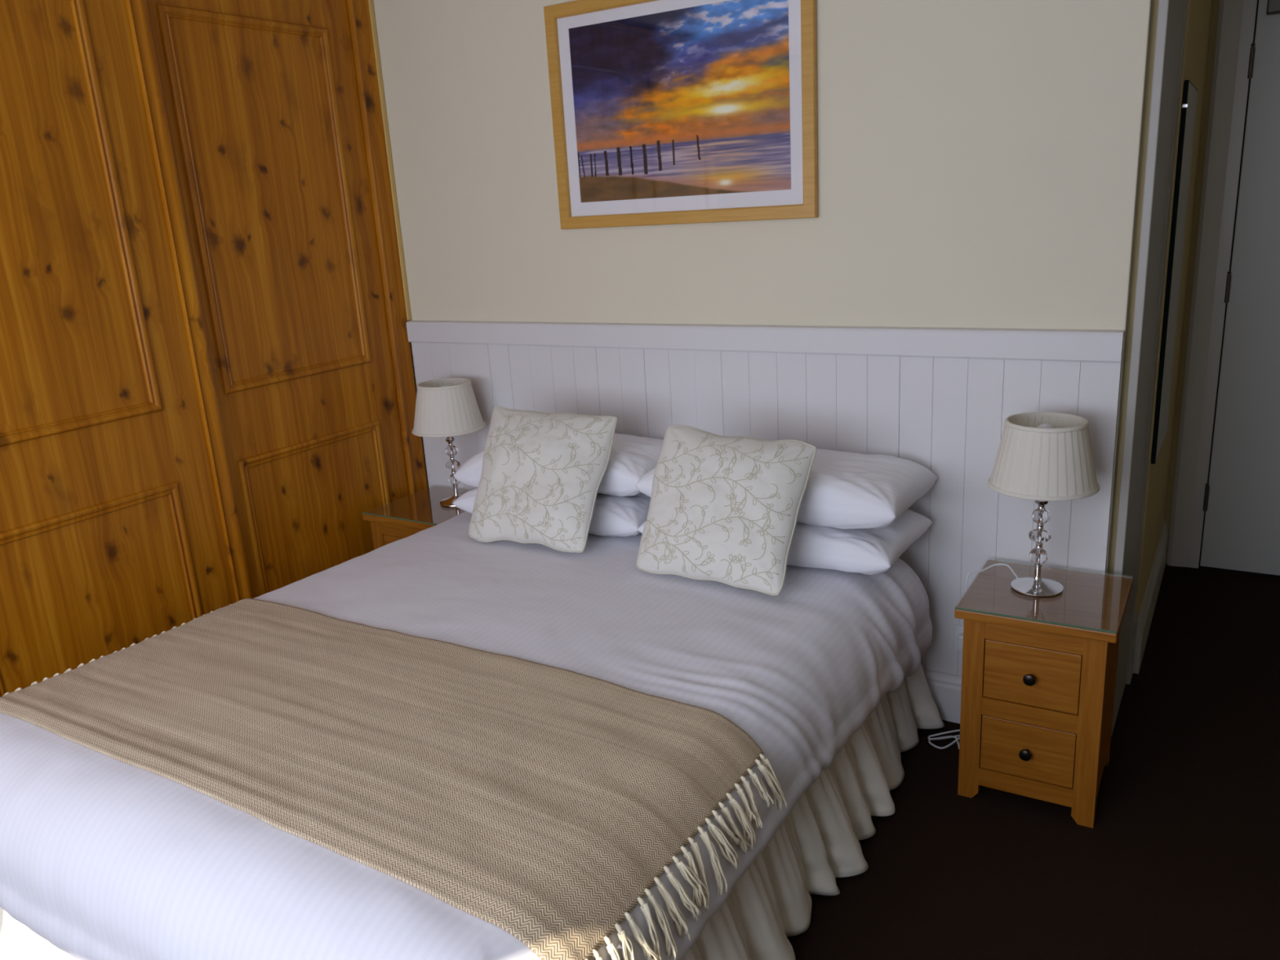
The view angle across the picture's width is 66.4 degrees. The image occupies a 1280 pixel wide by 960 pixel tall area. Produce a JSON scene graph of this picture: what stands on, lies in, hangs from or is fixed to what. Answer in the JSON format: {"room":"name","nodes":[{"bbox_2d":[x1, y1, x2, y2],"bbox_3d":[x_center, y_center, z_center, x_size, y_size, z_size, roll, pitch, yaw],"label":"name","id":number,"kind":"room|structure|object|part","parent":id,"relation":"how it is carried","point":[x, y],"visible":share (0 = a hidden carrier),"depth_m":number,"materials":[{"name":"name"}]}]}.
{"room":"bedroom","nodes":[
{"label":"bedroom","id":0,"kind":"room"},
{"bbox_2d":[373,0,1152,674],"bbox_3d":[-0.053,-0.620,3.613,3.346,2.680,0.100,6,18,31],"label":"wall","id":1,"kind":"structure","parent":0,"point":[979,161],"depth_m":2.99,"materials":[{"name":"beige paint"}]},
{"bbox_2d":[543,0,817,229],"bbox_3d":[0.114,-1.229,3.229,0.985,0.745,0.025,6,18,31],"label":"framed picture","id":2,"kind":"object","parent":1,"relation":"attached to","point":[664,112],"visible":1,"depth_m":3.22,"materials":[{"name":"multicoloured paper"}]},
{"bbox_2d":[406,320,1124,675],"bbox_3d":[0.219,0.009,3.557,2.703,1.140,0.035,6,18,31],"label":"panelling","id":3,"kind":"object","parent":1,"relation":"attached to","point":[940,400],"visible":0.44,"depth_m":3.17,"materials":[{"name":"white wood"}]},
{"bbox_3d":[0.188,-0.497,3.413,2.703,0.086,0.035,6,18,31],"label":"rail","id":4,"kind":"part","parent":3,"relation":"part of","materials":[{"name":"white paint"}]},
{"bbox_2d":[953,625,963,652],"bbox_3d":[1.054,0.523,3.163,0.086,0.090,0.040,6,18,31],"label":"wall socket","id":5,"kind":"object","parent":3,"relation":"attached to","point":[958,630],"visible":0.43,"depth_m":3.18,"materials":[{"name":"white plastic"}]},
{"bbox_2d":[1108,0,1158,575],"bbox_3d":[1.396,-0.470,2.772,0.018,2.680,0.045,6,18,31],"label":"trim","id":6,"kind":"structure","parent":1,"relation":"attached to","point":[1155,2],"depth_m":2.73,"materials":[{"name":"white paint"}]},
{"bbox_2d":[1111,0,1184,737],"bbox_3d":[1.502,-0.512,2.899,0.024,2.680,0.503,6,18,31],"label":"trim","id":7,"kind":"structure","parent":1,"relation":"attached to","point":[1170,12],"depth_m":2.80,"materials":[{"name":"grey paint"}]},
{"bbox_2d":[786,563,1279,959],"bbox_3d":[1.018,1.185,2.046,7.320,0.060,6.015,6,18,31],"label":"floor","id":8,"kind":"structure","parent":0,"point":[1180,858],"depth_m":2.65,"materials":[{"name":"brown carpet"}]},
{"bbox_2d":[0,0,427,697],"bbox_3d":[-1.975,-0.326,3.057,0.652,2.640,2.948,6,18,31],"label":"wardrobe","id":9,"kind":"object","parent":8,"relation":"on","point":[207,387],"visible":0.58,"depth_m":3.23,"materials":[{"name":"brown wood"}]},
{"bbox_3d":[-1.758,-0.734,2.725,0.014,1.245,0.682,6,18,31],"label":"panel moulding","id":10,"kind":"part","parent":9,"relation":"part of","materials":[{"name":"brown wood"}]},
{"bbox_3d":[-1.688,0.425,3.053,0.014,0.687,0.682,6,18,31],"label":"panel moulding","id":11,"kind":"part","parent":9,"relation":"part of","materials":[{"name":"brown wood"}]},
{"bbox_3d":[-1.733,-0.298,2.888,0.030,2.570,1.018,6,18,31],"label":"sliding door","id":12,"kind":"part","parent":9,"relation":"part of","materials":[{"name":"brown wood"}]},
{"bbox_3d":[-1.299,-0.985,3.513,0.014,1.245,0.683,6,18,31],"label":"panel moulding","id":13,"kind":"part","parent":9,"relation":"part of","materials":[{"name":"brown wood"}]},
{"bbox_3d":[-1.290,-0.541,3.651,0.030,2.570,0.927,6,18,31],"label":"sliding door","id":14,"kind":"part","parent":9,"relation":"part of","materials":[{"name":"brown wood"}]},
{"bbox_3d":[-1.229,0.174,3.841,0.014,0.687,0.683,6,18,31],"label":"panel moulding","id":15,"kind":"part","parent":9,"relation":"part of","materials":[{"name":"brown wood"}]},
{"bbox_3d":[-1.021,-0.669,4.066,0.060,2.640,0.093,6,18,31],"label":"frame post","id":16,"kind":"part","parent":9,"relation":"part of","materials":[{"name":"brown wood"}]},
{"bbox_2d":[361,485,469,549],"bbox_3d":[-0.816,0.382,4.061,0.408,0.600,0.426,6,18,31],"label":"nightstand","id":17,"kind":"object","parent":8,"relation":"on","point":[407,516],"visible":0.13,"depth_m":3.91,"materials":[{"name":"brown wood"}]},
{"bbox_3d":[-1.032,0.427,4.009,0.057,0.566,0.040,6,18,31],"label":"leg","id":18,"kind":"part","parent":17,"relation":"part of","materials":[{"name":"brown wood"}]},
{"bbox_3d":[-0.913,0.312,3.886,0.246,0.174,0.020,6,18,31],"label":"drawer","id":19,"kind":"part","parent":17,"relation":"part of","materials":[{"name":"brown wood"}]},
{"bbox_3d":[-0.920,0.199,3.855,0.250,0.056,0.024,6,18,31],"label":"rail","id":20,"kind":"part","parent":17,"relation":"part of","materials":[{"name":"brown wood"}]},
{"bbox_2d":[412,377,485,506],"bbox_3d":[-0.757,-0.147,3.912,0.289,0.490,0.289,9,20,37],"label":"table lamp","id":21,"kind":"object","parent":17,"relation":"on","point":[448,407],"visible":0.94,"depth_m":3.78,"materials":[{"name":"white fabric"}]},
{"bbox_3d":[-0.771,-0.378,3.847,0.213,0.011,0.213,-9,17,-19],"label":"shade trim","id":22,"kind":"part","parent":21,"relation":"part of","materials":[{"name":"white fabric"}]},
{"bbox_3d":[-0.765,-0.290,3.872,0.281,0.182,0.281,-9,17,-19],"label":"lamp shade","id":23,"kind":"part","parent":21,"relation":"part of","materials":[{"name":"white fabric"}]},
{"bbox_3d":[-0.760,-0.208,3.895,0.289,0.011,0.289,-9,17,-19],"label":"shade trim","id":24,"kind":"part","parent":21,"relation":"part of","materials":[{"name":"white fabric"}]},
{"bbox_3d":[-0.752,-0.077,3.932,0.038,0.276,0.038,-9,17,-19],"label":"stem","id":25,"kind":"part","parent":21,"relation":"part of","materials":[{"name":"clear glass"}]},
{"bbox_2d":[0,664,944,959],"bbox_3d":[-0.386,0.725,2.754,1.927,0.575,2.258,6,18,31],"label":"bed skirt","id":26,"kind":"object","parent":8,"relation":"on","point":[817,843],"visible":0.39,"depth_m":2.45,"materials":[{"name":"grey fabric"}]},
{"bbox_2d":[0,511,932,959],"bbox_3d":[-0.423,0.595,2.711,1.921,0.414,2.189,6,18,31],"label":"duvet","id":27,"kind":"object","parent":26,"relation":"on","point":[103,857],"visible":0.56,"depth_m":2.20,"materials":[{"name":"fabric"}]},
{"bbox_2d":[0,598,787,959],"bbox_3d":[-0.686,0.617,2.284,1.925,0.212,0.764,6,18,31],"label":"throw blanket","id":28,"kind":"object","parent":27,"relation":"on","point":[541,803],"visible":1,"depth_m":2.04,"materials":[{"name":"beige fabric"}]},
{"bbox_2d":[468,405,617,552],"bbox_3d":[-0.340,-0.007,3.288,0.491,0.425,0.283,6,18,29],"label":"cushion","id":29,"kind":"object","parent":27,"relation":"on","point":[542,475],"visible":1,"depth_m":3.22,"materials":[{"name":"beige fabric"}]},
{"bbox_2d":[452,487,650,536],"bbox_3d":[-0.242,0.071,3.557,0.800,0.140,0.410,6,18,31],"label":"pillow","id":30,"kind":"object","parent":27,"relation":"on","point":[612,515],"visible":0.23,"depth_m":3.27,"materials":[{"name":"fabric"}]},
{"bbox_2d":[453,432,663,496],"bbox_3d":[-0.239,-0.067,3.556,0.822,0.190,0.404,6,18,31],"label":"pillow","id":31,"kind":"object","parent":30,"relation":"on","point":[632,456],"visible":0.27,"depth_m":3.30,"materials":[{"name":"fabric"}]},
{"bbox_2d":[636,425,816,595],"bbox_3d":[0.241,0.072,2.882,0.494,0.406,0.277,6,18,30],"label":"cushion","id":32,"kind":"object","parent":27,"relation":"on","point":[724,509],"visible":1,"depth_m":2.82,"materials":[{"name":"beige fabric"}]},
{"bbox_2d":[637,509,932,574],"bbox_3d":[0.457,0.148,3.136,0.844,0.142,0.428,6,18,31],"label":"pillow","id":33,"kind":"object","parent":27,"relation":"on","point":[868,551],"visible":0.35,"depth_m":2.87,"materials":[{"name":"fabric"}]},
{"bbox_2d":[634,448,937,528],"bbox_3d":[0.458,0.007,3.121,0.864,0.181,0.429,6,18,31],"label":"pillow","id":34,"kind":"object","parent":33,"relation":"on","point":[844,490],"visible":0.43,"depth_m":2.86,"materials":[{"name":"fabric"}]},
{"bbox_2d":[927,728,959,749],"bbox_3d":[1.031,0.828,3.129,0.207,0.030,0.096,-5,16,-6],"label":"coiled flex","id":35,"kind":"object","parent":8,"relation":"on","point":[953,731],"visible":0.7,"depth_m":3.15,"materials":[{"name":"white plastic"}]},
{"bbox_2d":[954,558,1133,828],"bbox_3d":[1.167,0.604,2.854,0.408,0.600,0.426,6,18,30],"label":"nightstand","id":36,"kind":"object","parent":8,"relation":"on","point":[1038,673],"visible":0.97,"depth_m":2.70,"materials":[{"name":"brown wood"}]},
{"bbox_3d":[0.951,0.650,2.800,0.057,0.566,0.040,6,18,30],"label":"leg","id":37,"kind":"part","parent":36,"relation":"part of","materials":[{"name":"brown wood"}]},
{"bbox_3d":[1.072,0.762,2.721,0.033,0.033,0.028,6,18,30],"label":"knob","id":38,"kind":"part","parent":36,"relation":"part of","materials":[{"name":"brown metal"}]},
{"bbox_3d":[1.091,0.865,2.773,0.250,0.055,0.024,6,18,30],"label":"rail","id":39,"kind":"part","parent":36,"relation":"part of","materials":[{"name":"brown wood"}]},
{"bbox_3d":[1.084,0.756,2.741,0.246,0.167,0.020,6,18,30],"label":"drawer","id":40,"kind":"part","parent":36,"relation":"part of","materials":[{"name":"brown wood"}]},
{"bbox_3d":[1.059,0.540,2.659,0.033,0.033,0.028,6,18,30],"label":"knob","id":41,"kind":"part","parent":36,"relation":"part of","materials":[{"name":"brown metal"}]},
{"bbox_3d":[1.078,0.646,2.711,0.250,0.054,0.024,6,18,30],"label":"rail","id":42,"kind":"part","parent":36,"relation":"part of","materials":[{"name":"brown wood"}]},
{"bbox_2d":[965,412,1099,596],"bbox_3d":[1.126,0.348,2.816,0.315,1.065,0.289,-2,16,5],"label":"table lamp","id":43,"kind":"object","parent":36,"relation":"on","point":[1042,458],"visible":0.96,"depth_m":2.62,"materials":[{"name":"white fabric"}]},
{"bbox_3d":[1.071,0.544,2.991,0.148,0.600,0.069,6,18,31],"label":"power cord","id":44,"kind":"part","parent":43,"relation":"part of","materials":[{"name":"white plastic"}]},
{"bbox_3d":[1.127,0.142,2.757,0.038,0.276,0.038,6,18,31],"label":"stem","id":45,"kind":"part","parent":43,"relation":"part of","materials":[{"name":"clear glass"}]},
{"bbox_3d":[1.119,0.011,2.720,0.289,0.011,0.289,6,18,31],"label":"shade trim","id":46,"kind":"part","parent":43,"relation":"part of","materials":[{"name":"white fabric"}]},
{"bbox_3d":[1.114,-0.071,2.696,0.281,0.182,0.281,6,18,31],"label":"lamp shade","id":47,"kind":"part","parent":43,"relation":"part of","materials":[{"name":"white fabric"}]},
{"bbox_3d":[1.111,-0.115,2.684,0.056,0.082,0.056,6,18,31],"label":"bulb","id":48,"kind":"part","parent":43,"relation":"part of","materials":[{"name":"white glass"}]},
{"bbox_3d":[1.108,-0.158,2.672,0.213,0.011,0.213,6,18,31],"label":"shade trim","id":49,"kind":"part","parent":43,"relation":"part of","materials":[{"name":"white fabric"}]},
{"bbox_3d":[1.071,0.534,2.679,0.246,0.174,0.020,6,18,30],"label":"drawer","id":50,"kind":"part","parent":36,"relation":"part of","materials":[{"name":"brown wood"}]},
{"bbox_3d":[1.065,0.420,2.647,0.250,0.056,0.024,6,18,30],"label":"rail","id":51,"kind":"part","parent":36,"relation":"part of","materials":[{"name":"brown wood"}]},
{"bbox_3d":[1.215,0.678,2.645,0.057,0.566,0.040,6,18,30],"label":"leg","id":52,"kind":"part","parent":36,"relation":"part of","materials":[{"name":"brown wood"}]},
{"bbox_3d":[1.315,0.611,2.768,0.015,0.516,0.300,6,18,30],"label":"panel","id":53,"kind":"part","parent":36,"relation":"part of","materials":[{"name":"brown wood"}]},
{"bbox_3d":[1.388,0.588,2.923,0.057,0.566,0.040,6,18,30],"label":"leg","id":54,"kind":"part","parent":36,"relation":"part of","materials":[{"name":"brown wood"}]},
{"bbox_2d":[1135,0,1213,619],"bbox_3d":[1.928,-0.757,3.671,0.160,2.680,1.209,6,18,31],"label":"wall","id":55,"kind":"structure","parent":0,"point":[1198,17],"depth_m":3.63,"materials":[{"name":"yellow paint"}]},
{"bbox_2d":[1133,521,1168,674],"bbox_3d":[2.081,0.441,3.968,0.020,0.200,1.195,6,18,31],"label":"baseboard","id":56,"kind":"structure","parent":55,"relation":"attached to","point":[1144,618],"depth_m":3.78,"materials":[{"name":"white paint"}]},
{"bbox_2d":[1125,0,1187,684],"bbox_3d":[1.647,-0.582,3.114,0.038,2.680,0.090,6,18,31],"label":"trim","id":57,"kind":"structure","parent":55,"relation":"attached to","point":[1135,615],"depth_m":3.17,"materials":[{"name":"grey paint"}]},
{"bbox_2d":[1151,80,1197,463],"bbox_3d":[1.817,-0.696,3.324,0.017,1.205,0.492,6,18,31],"label":"wall mirror","id":58,"kind":"object","parent":55,"relation":"attached to","point":[1187,124],"visible":1,"depth_m":3.23,"materials":[{"name":"black mirror"}]},
{"bbox_2d":[1164,0,1257,564],"bbox_3d":[3.854,-0.754,3.249,3.880,2.680,0.100,6,18,31],"label":"door frame","id":59,"kind":"structure","parent":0,"point":[1215,4],"depth_m":4.11,"materials":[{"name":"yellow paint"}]},
{"bbox_2d":[1166,0,1257,568],"bbox_3d":[2.781,-0.742,3.859,1.055,2.450,0.026,6,18,31],"label":"trim","id":60,"kind":"structure","parent":59,"relation":"attached to","point":[1237,18],"depth_m":4.07,"materials":[{"name":"white paint"}]},
{"bbox_2d":[1198,0,1279,577],"bbox_3d":[2.769,-0.685,3.857,0.811,2.344,0.071,6,18,31],"label":"door","id":61,"kind":"structure","parent":59,"relation":"in","point":[1241,533],"depth_m":4.09,"materials":[{"name":"white paint"}]}
]}

